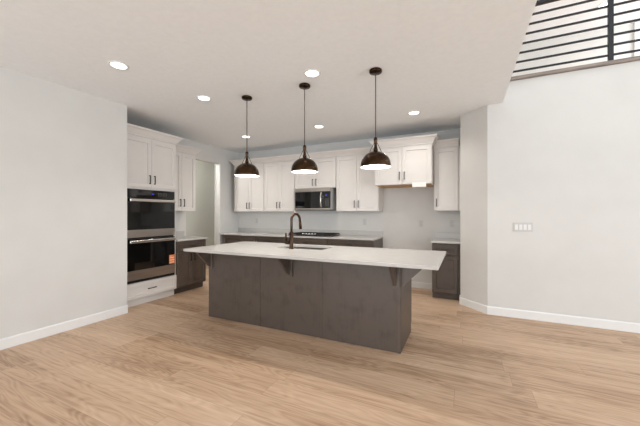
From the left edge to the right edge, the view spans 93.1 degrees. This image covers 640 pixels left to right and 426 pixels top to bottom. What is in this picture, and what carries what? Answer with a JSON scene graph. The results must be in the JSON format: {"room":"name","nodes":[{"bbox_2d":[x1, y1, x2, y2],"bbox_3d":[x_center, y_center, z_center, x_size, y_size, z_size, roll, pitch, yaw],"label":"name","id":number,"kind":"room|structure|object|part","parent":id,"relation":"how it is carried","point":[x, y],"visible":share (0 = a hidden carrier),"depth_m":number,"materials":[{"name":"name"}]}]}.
{"room":"kitchen","nodes":[
{"label":"kitchen","id":0,"kind":"room"},
{"bbox_2d":[0,66,126,338],"bbox_3d":[-4.097,-0.060,1.029,0.200,2.740,6.720,0,0,26],"label":"wall","id":1,"kind":"structure","parent":0,"point":[63,149],"depth_m":3.33,"materials":[{"name":"paint"}]},
{"bbox_2d":[0,305,127,349],"bbox_3d":[-3.957,1.257,1.073,0.014,0.104,6.520,0,0,26],"label":"baseboard","id":2,"kind":"structure","parent":1,"relation":"attached to","point":[22,338],"depth_m":3.33,"materials":[{"name":"white paint"}]},
{"bbox_2d":[186,160,213,245],"bbox_3d":[-3.675,-0.060,6.382,0.140,2.740,3.740,0,0,26],"label":"wall","id":3,"kind":"structure","parent":0,"point":[199,222],"depth_m":7.71,"materials":[{"name":"grey paint"}]},
{"bbox_2d":[176,138,238,244],"bbox_3d":[-2.631,-0.060,5.760,0.120,2.740,3.080,0,0,26],"label":"wall","id":4,"kind":"structure","parent":0,"point":[227,219],"depth_m":6.63,"materials":[{"name":"paint"}]},
{"bbox_2d":[176,231,183,236],"bbox_3d":[-2.707,0.367,5.438,0.018,0.094,0.642,0,0,26],"label":"backsplash","id":5,"kind":"structure","parent":4,"relation":"attached to","point":[178,233],"depth_m":5.62,"materials":[{"name":"white stone"}]},
{"bbox_2d":[176,144,201,210],"bbox_3d":[-2.518,-0.621,5.377,0.411,1.138,0.697,0,0,26],"label":"upper cabinet","id":6,"kind":"object","parent":4,"relation":"attached to","point":[185,155],"visible":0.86,"depth_m":5.37,"materials":[{"name":"white paint"}]},
{"bbox_3d":[-2.481,-0.557,5.148,0.020,1.002,0.296,0,0,26],"label":"door","id":7,"kind":"part","parent":6,"relation":"part of","materials":[{"name":"white paint"}]},
{"bbox_3d":[-2.351,-0.557,5.419,0.020,1.002,0.296,0,0,26],"label":"door","id":8,"kind":"part","parent":6,"relation":"part of","materials":[{"name":"white paint"}]},
{"bbox_3d":[-2.518,-1.135,5.377,0.410,0.110,0.697,0,0,26],"label":"crown molding","id":9,"kind":"part","parent":6,"relation":"part of","materials":[{"name":"white paint"}]},
{"bbox_2d":[214,164,215,244],"bbox_3d":[-2.125,-0.060,7.768,1.740,2.740,0.100,0,0,26],"label":"wall","id":10,"kind":"structure","parent":0,"point":[214,164],"depth_m":8.03,"materials":[{"name":"white paint"}]},
{"bbox_2d":[0,0,536,152],"bbox_3d":[-1.724,-1.559,1.684,5.435,0.258,9.950,0,0,26],"label":"ceiling","id":11,"kind":"structure","parent":0,"point":[443,60],"depth_m":2.82,"materials":[{"name":"paint"}]},
{"bbox_2d":[107,61,128,69],"bbox_3d":[-1.933,-1.425,2.910,0.176,0.008,0.176,0,0,26],"label":"recessed light","id":12,"kind":"object","parent":11,"relation":"in","point":[115,64],"visible":1,"depth_m":2.90,"materials":[{"name":"white paint"}]},
{"bbox_2d":[196,95,210,100],"bbox_3d":[-1.429,-1.425,3.732,0.176,0.008,0.176,0,0,26],"label":"recessed light","id":13,"kind":"object","parent":11,"relation":"in","point":[200,97],"visible":1,"depth_m":3.71,"materials":[{"name":"white paint"}]},
{"bbox_2d":[234,95,258,176],"bbox_3d":[-0.891,-0.947,3.697,0.298,0.964,0.298,0,0,26],"label":"pendant lamp","id":14,"kind":"object","parent":11,"relation":"hanging from","point":[246,169],"visible":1,"depth_m":3.63,"materials":[{"name":"brown metal"}]},
{"bbox_3d":[-0.891,-0.544,3.697,0.298,0.158,0.298,0,0,26],"label":"lamp shade","id":15,"kind":"part","parent":14,"relation":"part of","materials":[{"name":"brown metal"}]},
{"bbox_2d":[291,83,317,173],"bbox_3d":[-0.170,-0.947,3.352,0.298,0.964,0.298,0,0,26],"label":"pendant lamp","id":16,"kind":"object","parent":11,"relation":"hanging from","point":[304,165],"visible":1,"depth_m":3.29,"materials":[{"name":"brown metal"}]},
{"bbox_3d":[-0.170,-0.544,3.352,0.298,0.158,0.298,0,0,26],"label":"lamp shade","id":17,"kind":"part","parent":16,"relation":"part of","materials":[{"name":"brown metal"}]},
{"bbox_3d":[-0.170,-1.079,3.352,0.009,0.632,0.009,0,0,3],"label":"cord","id":18,"kind":"part","parent":16,"relation":"part of","materials":[{"name":"brown plastic"}]},
{"bbox_2d":[303,69,320,77],"bbox_3d":[-0.080,-1.425,3.076,0.176,0.008,0.176,0,0,26],"label":"recessed light","id":19,"kind":"object","parent":11,"relation":"in","point":[312,73],"visible":1,"depth_m":3.07,"materials":[{"name":"white paint"}]},
{"bbox_2d":[360,67,390,168],"bbox_3d":[0.552,-0.947,3.006,0.298,0.964,0.298,0,0,26],"label":"pendant lamp","id":20,"kind":"object","parent":11,"relation":"hanging from","point":[375,159],"visible":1,"depth_m":2.95,"materials":[{"name":"brown metal"}]},
{"bbox_3d":[0.552,-0.544,3.006,0.298,0.158,0.298,0,0,26],"label":"lamp shade","id":21,"kind":"part","parent":20,"relation":"part of","materials":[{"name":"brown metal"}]},
{"bbox_3d":[0.552,-1.079,3.006,0.009,0.632,0.009,0,0,3],"label":"cord","id":22,"kind":"part","parent":20,"relation":"part of","materials":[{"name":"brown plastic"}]},
{"bbox_2d":[407,111,419,114],"bbox_3d":[1.326,-1.425,4.277,0.176,0.008,0.176,0,0,26],"label":"recessed light","id":23,"kind":"object","parent":11,"relation":"in","point":[410,112],"visible":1,"depth_m":4.25,"materials":[{"name":"white paint"}]},
{"bbox_2d":[0,265,639,425],"bbox_3d":[-0.039,1.360,2.236,16.000,0.100,16.000,0,0,26],"label":"floor","id":24,"kind":"structure","parent":0,"point":[165,361],"depth_m":2.46,"materials":[{"name":"brown wood"}]},
{"bbox_2d":[127,123,182,306],"bbox_3d":[-2.729,0.037,4.646,0.661,2.544,0.955,0,0,26],"label":"tall cabinet","id":25,"kind":"object","parent":24,"relation":"on","point":[151,154],"visible":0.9,"depth_m":4.50,"materials":[{"name":"white paint"}]},
{"bbox_3d":[-2.600,-0.742,4.319,0.020,0.707,0.417,0,0,26],"label":"door","id":26,"kind":"part","parent":25,"relation":"part of","materials":[{"name":"white paint"}]},
{"bbox_2d":[127,188,175,284],"bbox_3d":[-2.724,0.309,4.621,0.615,1.328,0.765,0,0,26],"label":"double wall oven","id":27,"kind":"object","parent":25,"relation":"in","point":[150,213],"visible":0.8,"depth_m":4.46,"materials":[{"name":"black glass"}]},
{"bbox_3d":[-2.503,0.054,4.515,0.026,0.568,0.765,0,0,26],"label":"oven door","id":28,"kind":"part","parent":27,"relation":"part of","materials":[{"name":"black glass"}]},
{"bbox_3d":[-2.504,0.958,4.516,0.022,0.031,0.765,0,0,26],"label":"vent trim","id":29,"kind":"part","parent":27,"relation":"part of","materials":[{"name":"silver metal"}]},
{"bbox_3d":[-2.490,0.579,4.509,0.002,0.439,0.761,0,0,26],"label":"glass","id":30,"kind":"part","parent":27,"relation":"part of","materials":[{"name":"black glass"}]},
{"bbox_3d":[-2.490,-0.002,4.509,0.002,0.449,0.761,0,0,26],"label":"glass","id":31,"kind":"part","parent":27,"relation":"part of","materials":[{"name":"black glass"}]},
{"bbox_3d":[-2.505,-0.293,4.516,0.022,0.117,0.765,0,0,26],"label":"control panel","id":32,"kind":"part","parent":27,"relation":"part of","materials":[{"name":"black glass"}]},
{"bbox_3d":[-2.503,0.646,4.515,0.026,0.583,0.765,0,0,26],"label":"oven door","id":33,"kind":"part","parent":27,"relation":"part of","materials":[{"name":"black glass"}]},
{"bbox_3d":[-2.469,0.392,4.499,0.048,0.042,0.725,0,0,26],"label":"handle","id":34,"kind":"part","parent":27,"relation":"part of","materials":[{"name":"silver metal"}]},
{"bbox_3d":[-2.469,-0.196,4.499,0.048,0.042,0.725,0,0,26],"label":"handle","id":35,"kind":"part","parent":27,"relation":"part of","materials":[{"name":"silver metal"}]},
{"bbox_3d":[-2.507,1.093,4.513,0.020,0.217,0.847,0,0,26],"label":"drawer","id":36,"kind":"part","parent":25,"relation":"part of","materials":[{"name":"white paint"}]},
{"bbox_3d":[-2.544,-1.177,4.557,0.249,0.115,0.955,0,0,26],"label":"crown molding","id":37,"kind":"part","parent":25,"relation":"part of","materials":[{"name":"white paint"}]},
{"bbox_3d":[-2.419,-0.742,4.698,0.020,0.707,0.416,0,0,26],"label":"door","id":38,"kind":"part","parent":25,"relation":"part of","materials":[{"name":"white paint"}]},
{"bbox_2d":[174,239,205,293],"bbox_3d":[-2.438,0.878,5.294,0.628,0.864,0.617,0,0,26],"label":"base cabinet","id":39,"kind":"object","parent":24,"relation":"on","point":[190,268],"visible":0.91,"depth_m":5.12,"materials":[{"name":"brown wood"}]},
{"bbox_3d":[-2.256,0.915,5.038,0.020,0.560,0.300,0,0,26],"label":"door","id":40,"kind":"part","parent":39,"relation":"part of","materials":[{"name":"brown wood"}]},
{"bbox_3d":[-2.190,0.537,5.176,0.020,0.165,0.604,0,0,26],"label":"drawer","id":41,"kind":"part","parent":39,"relation":"part of","materials":[{"name":"brown wood"}]},
{"bbox_2d":[176,231,207,241],"bbox_3d":[-2.434,0.383,5.308,0.623,0.125,0.642,0,0,26],"label":"countertop","id":42,"kind":"structure","parent":39,"relation":"on","point":[180,236],"depth_m":5.35,"materials":[{"name":"white stone"}]},
{"bbox_3d":[-2.125,0.915,5.313,0.020,0.560,0.300,0,0,26],"label":"door","id":43,"kind":"part","parent":39,"relation":"part of","materials":[{"name":"brown wood"}]},
{"bbox_2d":[225,235,253,243],"bbox_3d":[-1.571,0.878,6.598,0.787,0.864,0.648,0,0,26],"label":"base cabinet","id":44,"kind":"object","parent":24,"relation":"on","point":[228,238],"visible":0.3,"depth_m":6.35,"materials":[{"name":"brown wood"}]},
{"bbox_2d":[219,228,382,240],"bbox_3d":[-0.505,0.383,6.091,3.425,0.125,0.643,0,0,26],"label":"countertop","id":45,"kind":"structure","parent":44,"relation":"on","point":[270,232],"depth_m":6.01,"materials":[{"name":"white stone"}]},
{"bbox_2d":[293,232,339,236],"bbox_3d":[-0.111,0.389,5.896,0.900,0.052,0.520,0,0,26],"label":"gas cooktop","id":46,"kind":"object","parent":45,"relation":"in","point":[318,234],"visible":0.98,"depth_m":5.75,"materials":[{"name":"black metal"}]},
{"bbox_2d":[254,236,284,242],"bbox_3d":[-0.867,0.878,6.262,0.767,0.864,0.648,0,0,26],"label":"base cabinet","id":47,"kind":"object","parent":24,"relation":"on","point":[256,238],"visible":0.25,"depth_m":6.01,"materials":[{"name":"brown wood"}]},
{"bbox_2d":[287,237,327,248],"bbox_3d":[-0.132,0.878,5.910,0.857,0.864,0.648,0,0,26],"label":"base cabinet","id":48,"kind":"object","parent":24,"relation":"on","point":[312,241],"visible":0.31,"depth_m":5.61,"materials":[{"name":"brown wood"}]},
{"bbox_3d":[-0.255,0.537,5.654,0.844,0.165,0.020,0,0,26],"label":"drawer","id":49,"kind":"part","parent":48,"relation":"part of","materials":[{"name":"brown wood"}]},
{"bbox_2d":[196,247,421,353],"bbox_3d":[-0.138,0.878,3.503,2.657,0.863,0.899,0,0,26],"label":"kitchen island","id":50,"kind":"object","parent":24,"relation":"on","point":[369,306],"visible":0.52,"depth_m":3.23,"materials":[{"name":"brown wood"}]},
{"bbox_3d":[-1.061,0.878,3.715,0.804,0.862,0.015,0,0,26],"label":"panel","id":51,"kind":"part","parent":50,"relation":"part of","materials":[{"name":"brown wood"}]},
{"bbox_3d":[-0.341,0.878,3.371,0.782,0.862,0.015,0,0,26],"label":"panel","id":52,"kind":"part","parent":50,"relation":"part of","materials":[{"name":"brown wood"}]},
{"bbox_2d":[183,241,445,269],"bbox_3d":[-0.110,0.430,3.501,2.840,0.030,1.109,0,0,26],"label":"island countertop","id":53,"kind":"structure","parent":50,"relation":"on","point":[388,257],"depth_m":3.18,"materials":[{"name":"white stone"}]},
{"bbox_2d":[284,213,301,248],"bbox_3d":[-0.324,0.200,3.672,0.118,0.430,0.207,0,0,38],"label":"faucet","id":54,"kind":"object","parent":53,"relation":"on","point":[290,241],"visible":0.98,"depth_m":3.60,"materials":[{"name":"brown metal"}]},
{"bbox_3d":[-0.388,0.293,3.628,0.062,0.138,0.046,0,0,26],"label":"handle","id":55,"kind":"part","parent":54,"relation":"part of","materials":[{"name":"brown metal"}]},
{"bbox_3d":[-0.292,0.095,3.657,0.030,0.221,0.171,0,0,42],"label":"spout","id":56,"kind":"part","parent":54,"relation":"part of","materials":[{"name":"brown metal"}]},
{"bbox_3d":[0.387,0.878,3.023,0.821,0.862,0.015,0,0,26],"label":"panel","id":57,"kind":"part","parent":50,"relation":"part of","materials":[{"name":"brown wood"}]},
{"bbox_3d":[0.742,0.878,2.841,0.028,0.861,0.006,0,0,26],"label":"corner post","id":58,"kind":"part","parent":50,"relation":"part of","materials":[{"name":"brown wood"}]},
{"bbox_3d":[0.887,0.878,3.134,0.020,0.862,0.616,0,0,26],"label":"panel","id":59,"kind":"part","parent":50,"relation":"part of","materials":[{"name":"brown wood"}]},
{"bbox_2d":[328,238,382,247],"bbox_3d":[0.644,0.878,5.539,0.857,0.864,0.648,0,0,26],"label":"base cabinet","id":60,"kind":"object","parent":24,"relation":"on","point":[378,243],"visible":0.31,"depth_m":5.28,"materials":[{"name":"brown wood"}]},
{"bbox_2d":[432,243,459,299],"bbox_3d":[2.041,0.878,4.870,0.400,0.864,0.648,0,0,26],"label":"base cabinet","id":61,"kind":"object","parent":24,"relation":"on","point":[445,280],"visible":0.87,"depth_m":4.62,"materials":[{"name":"brown wood"}]},
{"bbox_2d":[430,232,459,243],"bbox_3d":[2.032,0.383,4.877,0.420,0.125,0.643,0,0,26],"label":"countertop","id":62,"kind":"structure","parent":61,"relation":"on","point":[450,238],"depth_m":5.08,"materials":[{"name":"white stone"}]},
{"bbox_3d":[1.902,0.545,4.621,0.356,0.150,0.020,0,0,26],"label":"drawer","id":63,"kind":"part","parent":61,"relation":"part of","materials":[{"name":"brown wood"}]},
{"bbox_3d":[1.902,0.916,4.621,0.356,0.563,0.020,0,0,26],"label":"door","id":64,"kind":"part","parent":61,"relation":"part of","materials":[{"name":"brown wood"}]},
{"bbox_2d":[239,129,459,282],"bbox_3d":[0.276,-0.060,6.159,5.020,2.740,0.150,0,0,26],"label":"wall","id":65,"kind":"structure","parent":0,"point":[403,208],"depth_m":5.59,"materials":[{"name":"paint"}]},
{"bbox_2d":[229,157,264,211],"bbox_3d":[-1.532,-0.621,6.723,0.889,1.138,0.391,0,0,26],"label":"upper cabinet","id":66,"kind":"object","parent":65,"relation":"attached to","point":[248,191],"visible":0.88,"depth_m":6.57,"materials":[{"name":"white paint"}]},
{"bbox_3d":[-1.728,-0.557,6.680,0.392,1.002,0.020,0,0,26],"label":"door","id":67,"kind":"part","parent":66,"relation":"part of","materials":[{"name":"white paint"}]},
{"bbox_3d":[-1.532,-1.135,6.722,0.889,0.110,0.390,0,0,26],"label":"crown molding","id":68,"kind":"part","parent":66,"relation":"part of","materials":[{"name":"white paint"}]},
{"bbox_3d":[-1.371,-0.557,6.509,0.392,1.002,0.020,0,0,26],"label":"door","id":69,"kind":"part","parent":66,"relation":"part of","materials":[{"name":"white paint"}]},
{"bbox_2d":[262,154,301,211],"bbox_3d":[-0.793,-0.621,6.369,0.745,1.138,0.391,0,0,26],"label":"upper cabinet","id":70,"kind":"object","parent":65,"relation":"attached to","point":[279,181],"visible":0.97,"depth_m":6.24,"materials":[{"name":"white paint"}]},
{"bbox_3d":[-1.010,-0.557,6.336,0.360,1.002,0.020,0,0,26],"label":"door","id":71,"kind":"part","parent":70,"relation":"part of","materials":[{"name":"white paint"}]},
{"bbox_3d":[-0.793,-1.135,6.368,0.745,0.110,0.390,0,0,26],"label":"crown molding","id":72,"kind":"part","parent":70,"relation":"part of","materials":[{"name":"white paint"}]},
{"bbox_3d":[-0.681,-0.557,6.179,0.360,1.002,0.020,0,0,26],"label":"door","id":73,"kind":"part","parent":70,"relation":"part of","materials":[{"name":"white paint"}]},
{"bbox_2d":[238,228,382,235],"bbox_3d":[-0.370,0.367,6.372,3.425,0.094,0.019,0,0,26],"label":"backsplash","id":74,"kind":"structure","parent":65,"relation":"attached to","point":[266,230],"depth_m":6.25,"materials":[{"name":"white stone"}]},
{"bbox_2d":[293,150,335,188],"bbox_3d":[-0.049,-0.846,6.013,0.897,0.688,0.391,0,0,26],"label":"upper cabinet","id":75,"kind":"object","parent":65,"relation":"attached to","point":[325,161],"visible":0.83,"depth_m":5.84,"materials":[{"name":"white paint"}]},
{"bbox_3d":[-0.301,-0.782,5.997,0.436,0.552,0.020,0,0,26],"label":"door","id":76,"kind":"part","parent":75,"relation":"part of","materials":[{"name":"white paint"}]},
{"bbox_3d":[-0.050,-1.135,6.012,0.897,0.110,0.390,0,0,26],"label":"crown molding","id":77,"kind":"part","parent":75,"relation":"part of","materials":[{"name":"white paint"}]},
{"bbox_2d":[295,187,335,209],"bbox_3d":[-0.067,-0.287,5.973,0.762,0.426,0.478,0,0,26],"label":"microwave","id":78,"kind":"object","parent":75,"relation":"attached to","point":[324,198],"visible":0.99,"depth_m":5.79,"materials":[{"name":"grey"}]},
{"bbox_3d":[-0.207,-0.269,5.848,0.612,0.313,0.032,0,0,26],"label":"door","id":79,"kind":"part","parent":78,"relation":"part of","materials":[{"name":"black glass"}]},
{"bbox_3d":[-0.142,-0.464,5.817,0.762,0.073,0.032,0,0,26],"label":"trim","id":80,"kind":"part","parent":78,"relation":"part of","materials":[{"name":"metal"}]},
{"bbox_3d":[-0.142,-0.096,5.817,0.762,0.028,0.032,0,0,26],"label":"trim","id":81,"kind":"part","parent":78,"relation":"part of","materials":[{"name":"metal"}]},
{"bbox_3d":[0.133,-0.269,5.685,0.136,0.313,0.032,0,0,26],"label":"control panel","id":82,"kind":"part","parent":78,"relation":"part of","materials":[{"name":"black glass"}]},
{"bbox_3d":[0.096,-0.782,5.807,0.436,0.552,0.020,0,0,26],"label":"door","id":83,"kind":"part","parent":75,"relation":"part of","materials":[{"name":"white paint"}]},
{"bbox_2d":[335,146,382,210],"bbox_3d":[0.723,-0.621,5.643,0.810,1.138,0.391,0,0,26],"label":"upper cabinet","id":84,"kind":"object","parent":65,"relation":"attached to","point":[356,190],"visible":0.87,"depth_m":5.53,"materials":[{"name":"white paint"}]},
{"bbox_3d":[0.491,-0.557,5.618,0.392,1.002,0.020,0,0,26],"label":"door","id":85,"kind":"part","parent":84,"relation":"part of","materials":[{"name":"white paint"}]},
{"bbox_3d":[0.723,-1.135,5.643,0.810,0.110,0.390,0,0,26],"label":"crown molding","id":86,"kind":"part","parent":84,"relation":"part of","materials":[{"name":"white paint"}]},
{"bbox_3d":[0.849,-0.557,5.447,0.392,1.002,0.020,0,0,26],"label":"door","id":87,"kind":"part","parent":84,"relation":"part of","materials":[{"name":"white paint"}]},
{"bbox_2d":[369,134,437,187],"bbox_3d":[1.444,-0.851,5.149,1.071,0.749,0.661,0,0,26],"label":"upper cabinet","id":88,"kind":"object","parent":65,"relation":"attached to","point":[411,158],"visible":0.92,"depth_m":4.88,"materials":[{"name":"white paint"}]},
{"bbox_3d":[1.131,-0.781,5.013,0.443,0.594,0.020,0,0,26],"label":"door","id":89,"kind":"part","parent":88,"relation":"part of","materials":[{"name":"white paint"}]},
{"bbox_3d":[1.359,-1.163,4.972,1.071,0.125,0.269,0,0,26],"label":"crown molding","id":90,"kind":"part","parent":88,"relation":"part of","materials":[{"name":"white paint"}]},
{"bbox_3d":[1.465,-0.478,5.193,0.878,0.004,0.558,0,0,26],"label":"panel","id":91,"kind":"part","parent":88,"relation":"part of","materials":[{"name":"brown wood"}]},
{"bbox_3d":[1.534,-0.781,4.820,0.443,0.594,0.020,0,0,26],"label":"door","id":92,"kind":"part","parent":88,"relation":"part of","materials":[{"name":"white paint"}]},
{"bbox_2d":[412,182,425,186],"bbox_3d":[1.567,-0.465,4.792,0.210,0.072,0.002,0,0,26],"label":"paper card","id":93,"kind":"object","parent":88,"relation":"attached to","point":[416,184],"visible":1,"depth_m":4.79,"materials":[{"name":"white"}]},
{"bbox_2d":[411,281,431,288],"bbox_3d":[1.584,1.257,5.442,0.900,0.104,0.014,0,0,26],"label":"baseboard","id":94,"kind":"structure","parent":65,"relation":"attached to","point":[423,285],"depth_m":5.34,"materials":[{"name":"white paint"}]},
{"bbox_2d":[434,138,459,210],"bbox_3d":[2.096,-0.621,4.986,0.400,1.138,0.391,0,0,26],"label":"upper cabinet","id":95,"kind":"object","parent":65,"relation":"attached to","point":[446,151],"visible":0.95,"depth_m":4.88,"materials":[{"name":"white paint"}]},
{"bbox_3d":[2.083,-1.135,4.992,0.372,0.110,0.390,0,0,26],"label":"crown molding","id":96,"kind":"part","parent":95,"relation":"part of","materials":[{"name":"white paint"}]},
{"bbox_2d":[434,232,459,238],"bbox_3d":[2.166,0.367,5.159,0.420,0.094,0.019,0,0,26],"label":"backsplash","id":97,"kind":"structure","parent":65,"relation":"attached to","point":[436,235],"depth_m":5.15,"materials":[{"name":"white stone"}]},
{"bbox_2d":[460,103,500,306],"bbox_3d":[2.251,-0.060,4.503,0.391,2.740,1.168,0,0,7],"label":"wall","id":98,"kind":"structure","parent":0,"point":[480,128],"depth_m":4.08,"materials":[{"name":"paint"}]},
{"bbox_2d":[501,61,639,322],"bbox_3d":[5.330,-0.190,2.543,6.580,3.000,0.130,0,0,26],"label":"wall","id":99,"kind":"structure","parent":0,"point":[570,141],"depth_m":3.59,"materials":[{"name":"paint"}]},
{"bbox_2d":[513,222,532,231],"bbox_3d":[2.542,0.164,3.798,0.200,0.115,0.012,0,0,26],"label":"light switch","id":100,"kind":"object","parent":99,"relation":"attached to","point":[517,226],"visible":1,"depth_m":3.79,"materials":[{"name":"white plastic"}]},
{"bbox_2d":[459,296,639,332],"bbox_3d":[4.740,1.257,2.995,6.114,0.104,0.464,0,0,26],"label":"baseboard","id":101,"kind":"structure","parent":99,"relation":"attached to","point":[524,314],"depth_m":3.65,"materials":[{"name":"white paint"}]},
{"bbox_2d":[510,56,639,80],"bbox_3d":[4.899,-1.711,2.749,5.615,0.042,0.210,0,0,26],"label":"trim","id":102,"kind":"structure","parent":99,"relation":"attached to","point":[635,58],"depth_m":3.54,"materials":[{"name":"grey wood"}]},
{"bbox_2d":[513,0,639,72],"bbox_3d":[4.887,-2.197,2.761,5.572,0.930,0.056,0,0,26],"label":"metal railing","id":103,"kind":"object","parent":102,"relation":"on","point":[610,5],"visible":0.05,"depth_m":3.59,"materials":[{"name":"black metal"}]},
{"bbox_3d":[4.886,-2.641,2.761,5.570,0.042,0.056,0,0,26],"label":"handrail","id":104,"kind":"part","parent":103,"relation":"part of","materials":[{"name":"black metal"}]},
{"bbox_3d":[4.890,-2.516,2.759,5.560,0.021,0.018,0,0,26],"label":"rail","id":105,"kind":"part","parent":103,"relation":"part of","materials":[{"name":"black metal"}]},
{"bbox_3d":[4.890,-1.833,2.759,5.560,0.021,0.018,0,0,26],"label":"rail","id":106,"kind":"part","parent":103,"relation":"part of","materials":[{"name":"black metal"}]},
{"bbox_3d":[4.890,-1.947,2.759,5.560,0.021,0.018,0,0,26],"label":"rail","id":107,"kind":"part","parent":103,"relation":"part of","materials":[{"name":"black metal"}]},
{"bbox_3d":[4.890,-2.061,2.759,5.560,0.021,0.018,0,0,26],"label":"rail","id":108,"kind":"part","parent":103,"relation":"part of","materials":[{"name":"black metal"}]},
{"bbox_3d":[4.890,-2.174,2.759,5.560,0.021,0.018,0,0,26],"label":"rail","id":109,"kind":"part","parent":103,"relation":"part of","materials":[{"name":"black metal"}]},
{"bbox_3d":[4.890,-2.288,2.759,5.560,0.021,0.018,0,0,26],"label":"rail","id":110,"kind":"part","parent":103,"relation":"part of","materials":[{"name":"black metal"}]},
{"bbox_3d":[4.890,-2.402,2.759,5.560,0.021,0.018,0,0,26],"label":"rail","id":111,"kind":"part","parent":103,"relation":"part of","materials":[{"name":"black metal"}]},
{"bbox_3d":[3.352,-2.176,3.495,0.044,0.887,0.044,0,0,26],"label":"post","id":112,"kind":"part","parent":103,"relation":"part of","materials":[{"name":"black metal"}]},
{"bbox_2d":[511,21,639,76],"bbox_3d":[6.303,-2.940,6.975,6.750,2.500,0.175,0,0,26],"label":"wall","id":113,"kind":"structure","parent":0,"point":[629,36],"depth_m":7.07,"materials":[{"name":"paint"}]},
{"bbox_2d":[523,0,639,44],"bbox_3d":[3.560,-4.240,1.068,6.900,0.100,13.400,0,0,26],"label":"ceiling","id":114,"kind":"structure","parent":0,"point":[590,5],"depth_m":6.46,"materials":[{"name":"paint"}]}
]}

